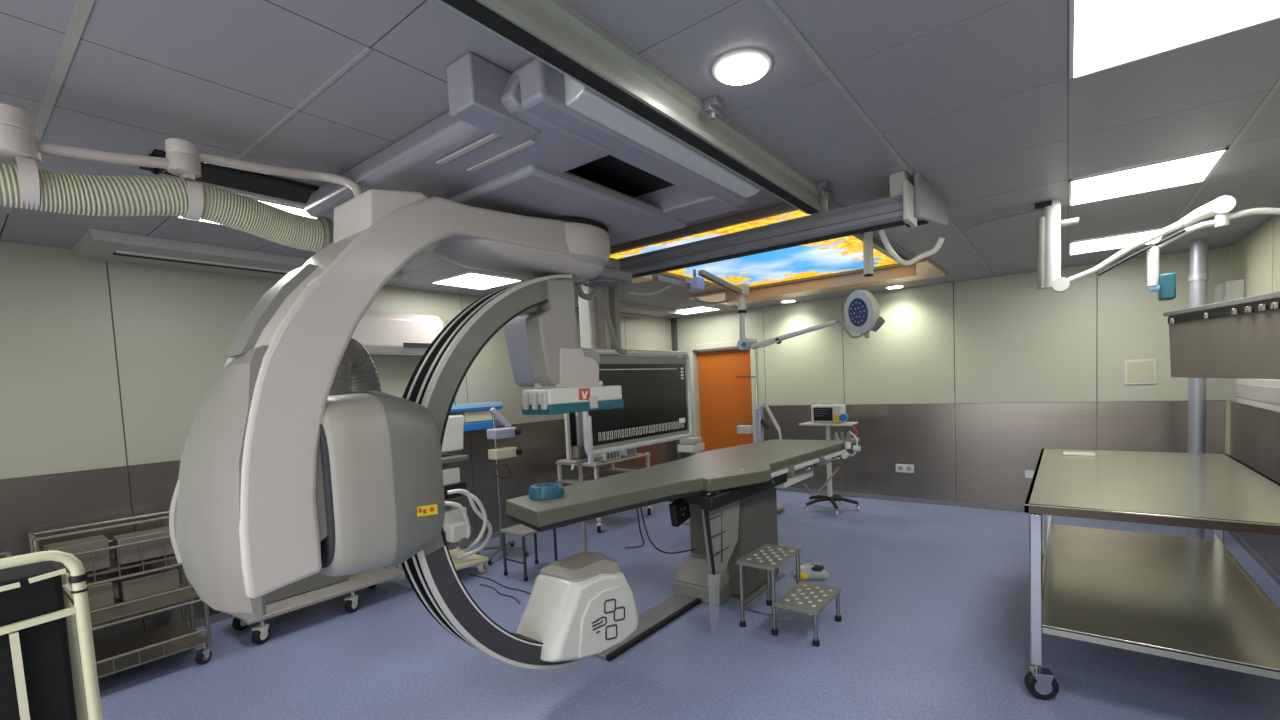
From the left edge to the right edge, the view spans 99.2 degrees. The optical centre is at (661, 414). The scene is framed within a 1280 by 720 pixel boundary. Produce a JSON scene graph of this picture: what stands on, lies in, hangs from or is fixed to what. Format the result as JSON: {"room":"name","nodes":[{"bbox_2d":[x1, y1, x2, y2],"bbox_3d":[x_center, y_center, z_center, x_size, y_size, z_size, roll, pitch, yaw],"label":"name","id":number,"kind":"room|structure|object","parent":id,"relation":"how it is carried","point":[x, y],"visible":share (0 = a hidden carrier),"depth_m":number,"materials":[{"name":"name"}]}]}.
{"room":"operating room","nodes":[
{"label":"operating room","id":0,"kind":"room"},
{"bbox_2d":[0,241,676,650],"bbox_3d":[-2.526,0.111,5.489,0.122,2.730,9.140,0,4,37],"label":"wall","id":1,"kind":"structure","parent":0,"point":[107,368],"depth_m":3.80,"materials":[{"name":"beige paint"}]},
{"bbox_2d":[187,531,506,627],"bbox_3d":[-2.414,1.442,5.527,0.012,0.060,9.140,0,4,37],"label":"baseboard","id":2,"kind":"structure","parent":1,"relation":"attached to","point":[218,617],"depth_m":4.21,"materials":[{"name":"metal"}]},
{"bbox_2d":[351,311,442,355],"bbox_3d":[-2.607,-0.749,5.070,0.255,0.400,1.100,0,4,37],"label":"air conditioner","id":3,"kind":"object","parent":1,"relation":"attached to","point":[380,333],"visible":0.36,"depth_m":5.07,"materials":[{"name":"white plastic"}]},
{"bbox_2d":[450,402,502,431],"bbox_3d":[-2.067,0.030,5.833,0.204,0.290,0.750,0,4,37],"label":"rack","id":4,"kind":"object","parent":1,"relation":"attached to","point":[477,416],"visible":0.62,"depth_m":5.82,"materials":[{"name":"plastic"}]},
{"bbox_2d":[450,406,502,412],"bbox_3d":[-2.073,-0.065,5.829,0.199,0.060,0.750,0,4,37],"label":"tray","id":5,"kind":"object","parent":4,"relation":"on","point":[458,409],"depth_m":5.78,"materials":[{"name":"blue plastic"}]},
{"bbox_2d":[464,421,496,431],"bbox_3d":[-2.022,0.126,5.914,0.179,0.085,0.420,0,4,37],"label":"tray","id":6,"kind":"object","parent":4,"relation":"on","point":[468,425],"depth_m":5.84,"materials":[{"name":"blue plastic"}]},
{"bbox_2d":[0,0,1279,318],"bbox_3d":[0.119,-1.312,3.508,6.695,0.100,9.540,0,4,37],"label":"ceiling","id":7,"kind":"structure","parent":0,"point":[978,99],"depth_m":2.02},
{"bbox_2d":[175,216,219,224],"bbox_3d":[-2.630,-1.107,3.087,0.051,0.010,0.199,0,4,37],"label":"recessed light","id":8,"kind":"object","parent":7,"relation":"in","point":[200,220],"depth_m":3.10,"materials":[{"name":"white plastic"}]},
{"bbox_2d":[139,149,319,203],"bbox_3d":[-1.800,-1.114,2.812,0.313,0.041,1.292,0,4,37],"label":"ceiling hatch","id":9,"kind":"object","parent":7,"relation":"attached to","point":[254,182],"visible":0.44,"depth_m":2.59,"materials":[{"name":"black plastic"}]},
{"bbox_2d":[72,228,403,281],"bbox_3d":[-3.040,-1.121,4.120,0.660,0.064,1.880,0,4,37],"label":"ceiling vent","id":10,"kind":"object","parent":7,"relation":"in","point":[96,244],"visible":0.69,"depth_m":3.67,"materials":[{"name":"grey metal"}]},
{"bbox_2d":[239,194,316,218],"bbox_3d":[-2.060,-1.124,2.940,0.161,0.010,0.408,0,4,37],"label":"recessed light","id":11,"kind":"object","parent":7,"relation":"in","point":[297,210],"depth_m":2.95,"materials":[{"name":"white plastic"}]},
{"bbox_2d":[179,201,315,222],"bbox_3d":[-2.300,-1.120,3.055,0.596,0.006,0.516,0,4,37],"label":"diffuser","id":12,"kind":"object","parent":11,"relation":"attached to","point":[293,209],"depth_m":2.98,"materials":[{"name":"white plastic"}]},
{"bbox_2d":[430,272,522,289],"bbox_3d":[-1.764,-1.268,5.194,0.640,0.010,0.580,0,4,37],"label":"recessed light","id":13,"kind":"object","parent":7,"relation":"in","point":[473,280],"visible":0.99,"depth_m":5.16,"materials":[{"name":"white plastic"}]},
{"bbox_2d":[304,52,760,245],"bbox_3d":[-0.651,-1.086,2.705,1.821,0.182,1.575,0,4,37],"label":"carriage","id":14,"kind":"object","parent":7,"relation":"attached to","point":[533,140],"visible":0.59,"depth_m":2.21,"materials":[{"name":"silver metal"}]},
{"bbox_2d":[169,189,637,668],"bbox_3d":[-0.942,0.208,2.770,0.929,2.361,2.385,0,4,37],"label":"machine","id":15,"kind":"object","parent":14,"relation":"hanging from","point":[296,464],"visible":1,"depth_m":2.01,"materials":[{"name":"white plastic"}]},
{"bbox_2d":[0,101,362,220],"bbox_3d":[-2.038,-0.811,1.622,0.248,0.346,2.071,0,4,42],"label":"support","id":16,"kind":"object","parent":15,"relation":"attached to","point":[20,145],"visible":0.88,"depth_m":1.85,"materials":[{"name":"white plastic"}]},
{"bbox_2d":[0,163,333,252],"bbox_3d":[-2.055,-0.709,1.595,0.176,0.231,2.101,0,4,37],"label":"hose","id":17,"kind":"object","parent":16,"relation":"hanging from","point":[68,193],"visible":0.91,"depth_m":1.91,"materials":[{"name":"beige plastic"}]},
{"bbox_2d":[575,296,578,311],"bbox_3d":[-1.020,-1.353,6.550,0.861,0.064,0.874,0,4,37],"label":"ceiling vent","id":18,"kind":"object","parent":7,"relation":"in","point":[576,297],"depth_m":6.61,"materials":[{"name":"metal"}]},
{"bbox_2d":[436,0,828,213],"bbox_3d":[-0.540,-1.027,1.167,0.180,0.137,4.730,0,4,37],"label":"rail","id":19,"kind":"object","parent":7,"relation":"attached to","point":[552,32],"visible":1,"depth_m":1.75,"materials":[{"name":"metal"}]},
{"bbox_2d":[578,281,692,465],"bbox_3d":[-0.300,-0.478,5.456,0.310,1.749,1.682,0,4,37],"label":"display","id":20,"kind":"object","parent":7,"relation":"hanging from","point":[655,385],"visible":0.84,"depth_m":5.26,"materials":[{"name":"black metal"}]},
{"bbox_2d":[4,0,1279,270],"bbox_3d":[0.134,-1.252,3.377,5.155,0.006,9.140,0,4,37],"label":"trim","id":21,"kind":"structure","parent":7,"relation":"attached to","point":[83,8],"depth_m":1.86,"materials":[{"name":"grey metal"}]},
{"bbox_2d":[619,302,676,318],"bbox_3d":[-0.399,-1.429,7.374,0.880,0.064,1.492,0,4,37],"label":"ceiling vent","id":22,"kind":"object","parent":7,"relation":"in","point":[633,310],"depth_m":7.59,"materials":[{"name":"grey metal"}]},
{"bbox_2d":[627,269,738,303],"bbox_3d":[0.162,-1.179,5.153,1.261,0.358,0.120,0,4,37],"label":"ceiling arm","id":23,"kind":"object","parent":7,"relation":"attached to","point":[696,283],"visible":0.94,"depth_m":5.01,"materials":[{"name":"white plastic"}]},
{"bbox_2d":[652,270,741,293],"bbox_3d":[0.317,-1.242,5.031,0.200,0.204,1.411,0,4,37],"label":"strut","id":24,"kind":"object","parent":7,"relation":"attached to","point":[655,278],"visible":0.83,"depth_m":5.06,"materials":[{"name":"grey metal"}]},
{"bbox_2d":[675,306,720,313],"bbox_3d":[0.467,-1.532,8.021,0.650,0.010,0.500,0,4,37],"label":"recessed light","id":25,"kind":"object","parent":7,"relation":"in","point":[701,308],"visible":0.8,"depth_m":7.98,"materials":[{"name":"white plastic"}]},
{"bbox_2d":[712,48,771,84],"bbox_3d":[0.269,-1.164,1.833,0.200,0.015,0.200,0,4,37],"label":"recessed light","id":26,"kind":"object","parent":7,"relation":"in","point":[748,65],"visible":1,"depth_m":1.81,"materials":[{"name":"white plastic"}]},
{"bbox_2d":[579,171,916,285],"bbox_3d":[0.358,-1.141,3.577,2.395,0.270,0.210,0,4,37],"label":"rail","id":27,"kind":"object","parent":7,"relation":"hanging from","point":[898,209],"visible":0.83,"depth_m":3.19,"materials":[{"name":"metal"}]},
{"bbox_2d":[632,275,651,282],"bbox_3d":[-0.206,-1.131,4.305,0.180,0.140,0.200,0,4,37],"label":"trolley","id":28,"kind":"object","parent":27,"relation":"attached to","point":[648,277],"visible":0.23,"depth_m":4.30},
{"bbox_2d":[878,173,947,265],"bbox_3d":[1.491,-1.092,3.260,0.388,0.431,0.750,0,4,37],"label":"bracket","id":29,"kind":"object","parent":27,"relation":"attached to","point":[930,208],"visible":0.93,"depth_m":3.12,"materials":[{"name":"grey metal"}]},
{"bbox_2d":[609,202,907,289],"bbox_3d":[0.863,-1.339,4.708,1.850,0.049,2.450,0,4,37],"label":"ceiling panel","id":30,"kind":"object","parent":7,"relation":"attached to","point":[842,256],"visible":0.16,"depth_m":4.66,"materials":[{"name":"multicoloured plastic"}]},
{"bbox_2d":[780,300,796,302],"bbox_3d":[1.745,-1.560,7.502,0.220,0.013,0.220,0,4,37],"label":"recessed light","id":31,"kind":"object","parent":7,"relation":"in","point":[782,301],"visible":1,"depth_m":7.47,"materials":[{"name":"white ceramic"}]},
{"bbox_2d":[735,284,884,349],"bbox_3d":[1.468,-1.073,5.559,1.560,0.732,0.293,0,4,37],"label":"lamp","id":32,"kind":"object","parent":7,"relation":"hanging from","point":[861,310],"visible":0.98,"depth_m":5.31,"materials":[{"name":"white plastic"}]},
{"bbox_2d":[689,259,947,305],"bbox_3d":[1.706,-1.418,6.296,2.700,0.148,1.095,0,4,37],"label":"ceiling soffit","id":33,"kind":"structure","parent":7,"relation":"attached to","point":[922,269],"depth_m":5.83,"materials":[{"name":"beige paint"}]},
{"bbox_2d":[863,231,873,276],"bbox_3d":[1.522,-1.187,4.011,0.070,0.330,0.070,0,4,37],"label":"post","id":34,"kind":"object","parent":7,"relation":"hanging from","point":[868,263],"visible":0.83,"depth_m":3.98,"materials":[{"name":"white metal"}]},
{"bbox_2d":[885,285,904,288],"bbox_3d":[2.859,-1.562,6.670,0.220,0.013,0.220,0,4,37],"label":"recessed light","id":35,"kind":"object","parent":7,"relation":"in","point":[892,286],"visible":1,"depth_m":6.62,"materials":[{"name":"white plastic"}]},
{"bbox_2d":[1069,228,1163,254],"bbox_3d":[3.946,-1.498,4.741,0.640,0.010,0.645,0,4,37],"label":"recessed light","id":36,"kind":"object","parent":7,"relation":"in","point":[1122,240],"visible":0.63,"depth_m":4.72,"materials":[{"name":"white plastic"}]},
{"bbox_2d":[964,195,1279,300],"bbox_3d":[2.788,-1.023,3.333,1.703,0.693,0.172,0,4,41],"label":"boom","id":37,"kind":"object","parent":7,"relation":"hanging from","point":[1049,226],"visible":1,"depth_m":3.27,"materials":[{"name":"white metal"}]},
{"bbox_2d":[1069,147,1228,205],"bbox_3d":[2.755,-1.352,3.147,0.640,0.010,0.605,0,4,37],"label":"recessed light","id":38,"kind":"object","parent":7,"relation":"in","point":[1194,168],"visible":1,"depth_m":3.10,"materials":[{"name":"white plastic"}]},
{"bbox_2d":[1069,0,1279,80],"bbox_3d":[1.561,-1.206,1.549,0.640,0.010,0.635,0,4,37],"label":"recessed light","id":39,"kind":"object","parent":7,"relation":"in","point":[1104,34],"visible":1,"depth_m":1.69,"materials":[{"name":"white plastic"}]},
{"bbox_2d":[1163,291,1279,378],"bbox_3d":[3.163,-0.774,2.877,0.105,1.169,2.020,-1,4,23],"label":"panel","id":40,"kind":"object","parent":7,"relation":"hanging from","point":[1237,338],"visible":1,"depth_m":3.12,"materials":[{"name":"silver metal"}]},
{"bbox_2d":[84,490,1279,719],"bbox_3d":[0.245,1.491,3.671,6.695,0.060,9.540,0,4,37],"label":"floor","id":41,"kind":"structure","parent":0,"point":[935,599],"depth_m":3.35,"materials":[{"name":"blue plastic"}]},
{"bbox_2d":[0,551,12,557],"bbox_3d":[-3.850,1.236,2.739,0.474,0.822,0.824,0,4,37],"label":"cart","id":42,"kind":"object","parent":41,"relation":"on","point":[8,553],"visible":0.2,"depth_m":3.14,"materials":[{"name":"metal"}]},
{"bbox_2d":[0,550,102,719],"bbox_3d":[-2.471,1.093,1.711,0.476,1.202,0.954,0,4,37],"label":"frame","id":43,"kind":"object","parent":41,"relation":"on","point":[41,676],"visible":1,"depth_m":1.88,"materials":[{"name":"beige metal"}]},
{"bbox_2d":[28,511,211,681],"bbox_3d":[-3.381,1.165,3.418,0.615,0.943,0.691,0,4,37],"label":"rack","id":44,"kind":"object","parent":41,"relation":"on","point":[138,592],"visible":0.56,"depth_m":3.48,"materials":[{"name":"metal"}]},
{"bbox_2d":[87,554,175,576],"bbox_3d":[-3.532,0.983,3.516,0.230,0.012,0.660,0,4,37],"label":"shelf","id":45,"kind":"object","parent":44,"relation":"attached to","point":[114,566],"depth_m":3.52,"materials":[{"name":"metal"}]},
{"bbox_2d":[75,583,198,627],"bbox_3d":[-3.433,1.222,3.465,0.450,0.012,0.660,0,4,37],"label":"shelf","id":46,"kind":"object","parent":44,"relation":"attached to","point":[137,607],"depth_m":3.46,"materials":[{"name":"metal"}]},
{"bbox_2d":[80,621,206,681],"bbox_3d":[-3.368,1.501,3.442,0.580,0.012,0.660,0,4,37],"label":"shelf","id":47,"kind":"object","parent":44,"relation":"attached to","point":[104,651],"depth_m":3.48,"materials":[{"name":"metal"}]},
{"bbox_2d":[232,567,404,643],"bbox_3d":[-2.676,1.196,4.261,0.510,0.720,1.120,0,4,37],"label":"cart","id":48,"kind":"object","parent":41,"relation":"on","point":[318,587],"visible":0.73,"depth_m":4.13,"materials":[{"name":"metal"}]},
{"bbox_2d":[398,415,491,580],"bbox_3d":[-2.003,0.756,4.937,0.580,1.460,0.688,0,4,37],"label":"machine","id":49,"kind":"object","parent":41,"relation":"on","point":[456,525],"visible":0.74,"depth_m":4.91,"materials":[{"name":"white plastic"}]},
{"bbox_2d":[442,453,468,463],"bbox_3d":[-2.091,0.417,4.886,0.400,0.050,0.550,0,4,37],"label":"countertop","id":50,"kind":"structure","parent":49,"relation":"on","point":[446,458],"depth_m":4.91,"materials":[{"name":"grey metal"}]},
{"bbox_2d":[479,584,519,603],"bbox_3d":[-1.335,1.477,4.503,0.655,0.009,0.040,1,5,44],"label":"cable","id":51,"kind":"object","parent":41,"relation":"on","point":[479,584],"visible":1,"depth_m":4.47,"materials":[{"name":"black rubber"}]},
{"bbox_2d":[470,574,530,594],"bbox_3d":[-1.355,1.468,4.669,1.033,0.009,0.040,0,4,40],"label":"cable","id":52,"kind":"object","parent":41,"relation":"on","point":[470,574],"visible":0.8,"depth_m":4.68,"materials":[{"name":"black rubber"}]},
{"bbox_2d":[476,407,528,564],"bbox_3d":[-1.643,0.682,5.473,0.444,1.512,0.423,-5,4,-37],"label":"stand","id":53,"kind":"object","parent":41,"relation":"on","point":[496,454],"visible":0.83,"depth_m":5.43,"materials":[{"name":"silver metal"}]},
{"bbox_2d":[500,524,557,580],"bbox_3d":[-1.209,1.238,4.996,0.320,0.420,0.400,0,4,37],"label":"stool","id":54,"kind":"object","parent":41,"relation":"on","point":[521,530],"visible":0.69,"depth_m":4.92,"materials":[{"name":"grey metal"}]},
{"bbox_2d":[558,412,605,556],"bbox_3d":[-0.741,0.688,5.022,0.400,1.473,0.400,0,4,37],"label":"stand","id":55,"kind":"object","parent":41,"relation":"on","point":[575,451],"visible":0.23,"depth_m":4.98,"materials":[{"name":"grey metal"}]},
{"bbox_2d":[571,444,587,458],"bbox_3d":[-0.758,0.343,4.991,0.110,0.120,0.140,0,4,37],"label":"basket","id":56,"kind":"object","parent":55,"relation":"on","point":[577,450],"depth_m":4.94,"materials":[{"name":"grey plastic"}]},
{"bbox_2d":[555,452,651,532],"bbox_3d":[-0.796,0.828,6.565,0.764,1.021,1.481,0,4,37],"label":"equipment cart","id":57,"kind":"object","parent":41,"relation":"on","point":[596,474],"visible":0.45,"depth_m":6.60,"materials":[{"name":"grey metal"}]},
{"bbox_2d":[582,455,600,463],"bbox_3d":[-0.894,0.511,6.384,0.364,0.119,0.160,0,4,37],"label":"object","id":58,"kind":"object","parent":57,"relation":"on","point":[596,461],"visible":0.24,"depth_m":6.29,"materials":[{"name":"white plastic"}]},
{"bbox_2d":[556,468,634,483],"bbox_3d":[-0.701,0.772,6.771,0.670,0.020,1.030,0,4,37],"label":"shelf","id":59,"kind":"object","parent":57,"relation":"attached to","point":[612,471],"depth_m":6.79,"materials":[{"name":"grey metal"}]},
{"bbox_2d":[555,453,650,466],"bbox_3d":[-0.711,0.552,6.758,0.670,0.020,1.030,0,4,37],"label":"shelf","id":60,"kind":"object","parent":57,"relation":"attached to","point":[638,455],"depth_m":6.53,"materials":[{"name":"grey metal"}]},
{"bbox_2d":[601,451,620,461],"bbox_3d":[-0.721,0.485,6.616,0.364,0.129,0.280,0,4,37],"label":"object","id":61,"kind":"object","parent":57,"relation":"on","point":[616,455],"visible":0.46,"depth_m":6.47,"materials":[{"name":"white plastic"}]},
{"bbox_2d":[621,448,635,456],"bbox_3d":[-0.525,0.446,6.878,0.364,0.159,0.200,0,4,37],"label":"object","id":62,"kind":"object","parent":57,"relation":"on","point":[629,452],"visible":0.39,"depth_m":6.74,"materials":[{"name":"white plastic"}]},
{"bbox_2d":[594,594,701,660],"bbox_3d":[-0.050,1.447,3.861,0.235,0.029,1.200,0,4,37],"label":"rail","id":63,"kind":"object","parent":41,"relation":"on","point":[667,611],"visible":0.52,"depth_m":3.82,"materials":[{"name":"metal"}]},
{"bbox_2d":[506,439,860,605],"bbox_3d":[0.485,0.898,4.198,1.110,1.040,3.482,0,4,37],"label":"table","id":64,"kind":"object","parent":41,"relation":"on","point":[769,465],"visible":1,"depth_m":4.09,"materials":[{"name":"grey metal"}]},
{"bbox_2d":[529,483,563,499],"bbox_3d":[-0.690,0.451,3.201,0.184,0.072,0.184,0,4,37],"label":"cushion","id":65,"kind":"object","parent":64,"relation":"on","point":[541,491],"visible":1,"depth_m":3.13,"materials":[{"name":"blue plastic"}]},
{"bbox_2d":[625,508,644,548],"bbox_3d":[-0.188,0.853,4.198,0.126,0.505,0.514,-3,3,-15],"label":"cable","id":66,"kind":"object","parent":64,"relation":"hanging from","point":[636,508],"visible":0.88,"depth_m":4.16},
{"bbox_2d":[640,507,694,553],"bbox_3d":[0.062,0.856,4.084,0.053,0.534,0.806,0,4,33],"label":"cable","id":67,"kind":"object","parent":64,"relation":"hanging from","point":[640,507],"visible":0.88,"depth_m":3.94,"materials":[{"name":"black rubber"}]},
{"bbox_2d":[669,498,690,526],"bbox_3d":[0.127,0.668,3.758,0.056,0.190,0.190,0,4,37],"label":"table control panel","id":68,"kind":"object","parent":64,"relation":"hanging from","point":[679,510],"visible":0.88,"depth_m":3.71,"materials":[{"name":"black plastic"}]},
{"bbox_2d":[700,468,742,574],"bbox_3d":[0.437,0.974,3.775,0.099,1.156,0.496,0,4,41],"label":"curtain","id":69,"kind":"object","parent":64,"relation":"attached to","point":[720,525],"visible":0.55,"depth_m":3.76,"materials":[{"name":"black plastic"}]},
{"bbox_2d":[678,437,703,524],"bbox_3d":[0.381,0.782,6.523,0.400,1.010,0.400,0,4,37],"label":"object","id":70,"kind":"object","parent":41,"relation":"on","point":[691,445],"visible":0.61,"depth_m":6.41,"materials":[{"name":"plastic"}]},
{"bbox_2d":[736,376,782,511],"bbox_3d":[1.225,0.354,6.877,0.553,1.688,0.553,-3,3,-8],"label":"contrast injector","id":71,"kind":"object","parent":41,"relation":"on","point":[760,423],"visible":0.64,"depth_m":6.82,"materials":[{"name":"white plastic"}]},
{"bbox_2d":[736,544,841,646],"bbox_3d":[0.872,1.201,3.708,0.558,0.456,0.454,0,4,37],"label":"step stool","id":72,"kind":"object","parent":41,"relation":"on","point":[806,598],"visible":1,"depth_m":3.67,"materials":[{"name":"metal"}]},
{"bbox_2d":[800,565,824,579],"bbox_3d":[1.258,1.314,4.587,0.307,0.095,0.280,-2,3,5],"label":"switch","id":73,"kind":"object","parent":41,"relation":"on","point":[818,570],"visible":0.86,"depth_m":4.49,"materials":[{"name":"blue plastic"}]},
{"bbox_2d":[799,422,859,515],"bbox_3d":[2.141,0.647,6.804,0.740,1.090,0.673,0,4,37],"label":"stand","id":74,"kind":"object","parent":41,"relation":"on","point":[829,497],"visible":0.94,"depth_m":6.75,"materials":[{"name":"white metal"}]},
{"bbox_2d":[799,422,857,425],"bbox_3d":[2.073,0.117,6.785,0.640,0.025,0.320,0,4,37],"label":"tray","id":75,"kind":"object","parent":74,"relation":"on","point":[805,423],"depth_m":6.67,"materials":[{"name":"white plastic"}]},
{"bbox_2d":[811,401,848,422],"bbox_3d":[2.097,-0.033,6.754,0.455,0.272,0.200,0,4,37],"label":"monitor","id":76,"kind":"object","parent":74,"relation":"on","point":[820,413],"visible":1,"depth_m":6.70,"materials":[{"name":"white plastic"}]},
{"bbox_2d":[833,432,859,442],"bbox_3d":[2.257,0.272,6.662,0.258,0.125,0.240,0,4,37],"label":"basket","id":77,"kind":"object","parent":74,"relation":"on","point":[848,438],"depth_m":6.58,"materials":[{"name":"silver metal"}]},
{"bbox_2d":[1024,448,1279,699],"bbox_3d":[2.940,0.860,3.295,1.130,1.000,2.251,0,4,37],"label":"work table","id":78,"kind":"object","parent":41,"relation":"on","point":[1189,599],"visible":1,"depth_m":2.88,"materials":[{"name":"silver metal"}]},
{"bbox_2d":[1063,451,1095,455],"bbox_3d":[3.141,0.297,4.095,0.190,0.012,0.150,0,4,37],"label":"paper pad","id":79,"kind":"object","parent":78,"relation":"on","point":[1064,452],"visible":1,"depth_m":4.07,"materials":[{"name":"white paper"}]},
{"bbox_2d":[1043,524,1279,679],"bbox_3d":[2.925,0.993,3.307,0.995,0.045,2.170,0,4,37],"label":"shelf","id":80,"kind":"object","parent":78,"relation":"attached to","point":[1189,599],"depth_m":2.96,"materials":[{"name":"silver metal"}]},
{"bbox_2d":[1187,238,1208,538],"bbox_3d":[4.818,-0.184,4.895,0.220,2.729,0.220,0,4,37],"label":"steel pole","id":81,"kind":"object","parent":41,"relation":"on","point":[1198,278],"visible":0.44,"depth_m":4.85,"materials":[{"name":"metal"}]},
{"bbox_2d":[677,246,1227,506],"bbox_3d":[2.886,-0.232,7.209,6.495,2.730,0.122,0,4,37],"label":"wall","id":82,"kind":"structure","parent":0,"point":[966,384],"depth_m":6.47,"materials":[{"name":"beige paint"}]},
{"bbox_2d":[671,318,682,459],"bbox_3d":[0.256,-0.221,9.056,0.070,2.730,0.070,0,4,37],"label":"trim","id":83,"kind":"structure","parent":82,"relation":"attached to","point":[673,320],"depth_m":8.98,"materials":[{"name":"grey metal"}]},
{"bbox_2d":[688,339,756,454],"bbox_3d":[1.004,0.000,8.637,1.210,2.270,0.180,0,4,37],"label":"door","id":84,"kind":"structure","parent":82,"relation":"in","point":[722,402],"depth_m":8.69,"materials":[{"name":"orange wood"}]},
{"bbox_2d":[776,487,1024,512],"bbox_3d":[3.507,1.103,6.785,4.995,0.060,0.012,0,4,37],"label":"baseboard","id":85,"kind":"structure","parent":82,"relation":"attached to","point":[800,490],"depth_m":6.97,"materials":[{"name":"plastic"}]},
{"bbox_2d":[896,464,913,472],"bbox_3d":[3.139,0.696,7.017,0.207,0.106,0.021,0,4,37],"label":"wall socket","id":86,"kind":"object","parent":82,"relation":"attached to","point":[906,468],"visible":1,"depth_m":7.01,"materials":[{"name":"white plastic"}]},
{"bbox_2d":[898,466,910,470],"bbox_3d":[3.131,0.699,7.013,0.156,0.056,0.004,0,4,37],"label":"outlet","id":87,"kind":"object","parent":86,"relation":"attached to","point":[900,468],"depth_m":7.01,"materials":[{"name":"white plastic"}]},
{"bbox_2d":[1025,470,1033,477],"bbox_3d":[4.206,0.686,6.221,0.090,0.085,0.018,0,4,37],"label":"wall socket","id":88,"kind":"object","parent":82,"relation":"attached to","point":[1028,474],"visible":0.76,"depth_m":6.22,"materials":[{"name":"white plastic"}]},
{"bbox_2d":[1124,359,1155,384],"bbox_3d":[4.914,-0.437,5.589,0.245,0.255,0.019,0,4,37],"label":"plate","id":89,"kind":"object","parent":82,"relation":"attached to","point":[1140,371],"visible":1,"depth_m":5.58,"materials":[{"name":"beige plastic"}]},
{"bbox_2d":[1225,245,1232,454],"bbox_3d":[5.431,-0.230,5.215,0.030,2.730,0.030,0,4,37],"label":"trim","id":90,"kind":"structure","parent":82,"relation":"attached to","point":[1230,248],"depth_m":5.21,"materials":[{"name":"grey metal"}]},
{"bbox_2d":[1230,215,1279,575],"bbox_3d":[2.772,0.103,1.531,0.122,2.730,9.140,0,4,37],"label":"wall","id":91,"kind":"structure","parent":0,"point":[1254,431],"depth_m":4.39,"materials":[{"name":"beige paint"}]},
{"bbox_2d":[1214,279,1244,302],"bbox_3d":[5.190,-1.103,4.977,0.130,0.200,0.410,0,4,37],"label":"box","id":92,"kind":"object","parent":91,"relation":"attached to","point":[1233,289],"visible":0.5,"depth_m":4.83,"materials":[{"name":"white cardboard"}]},
{"bbox_2d":[1226,378,1279,411],"bbox_3d":[4.718,-0.167,4.282,0.056,0.225,2.100,0,4,37],"label":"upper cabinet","id":93,"kind":"object","parent":91,"relation":"attached to","point":[1260,393],"visible":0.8,"depth_m":4.31,"materials":[{"name":"white laminate"}]},
{"bbox_2d":[1227,531,1279,585],"bbox_3d":[2.779,1.434,1.647,0.012,0.060,9.140,0,4,37],"label":"baseboard","id":94,"kind":"structure","parent":91,"relation":"attached to","point":[1250,551],"depth_m":4.45,"materials":[{"name":"plastic"}]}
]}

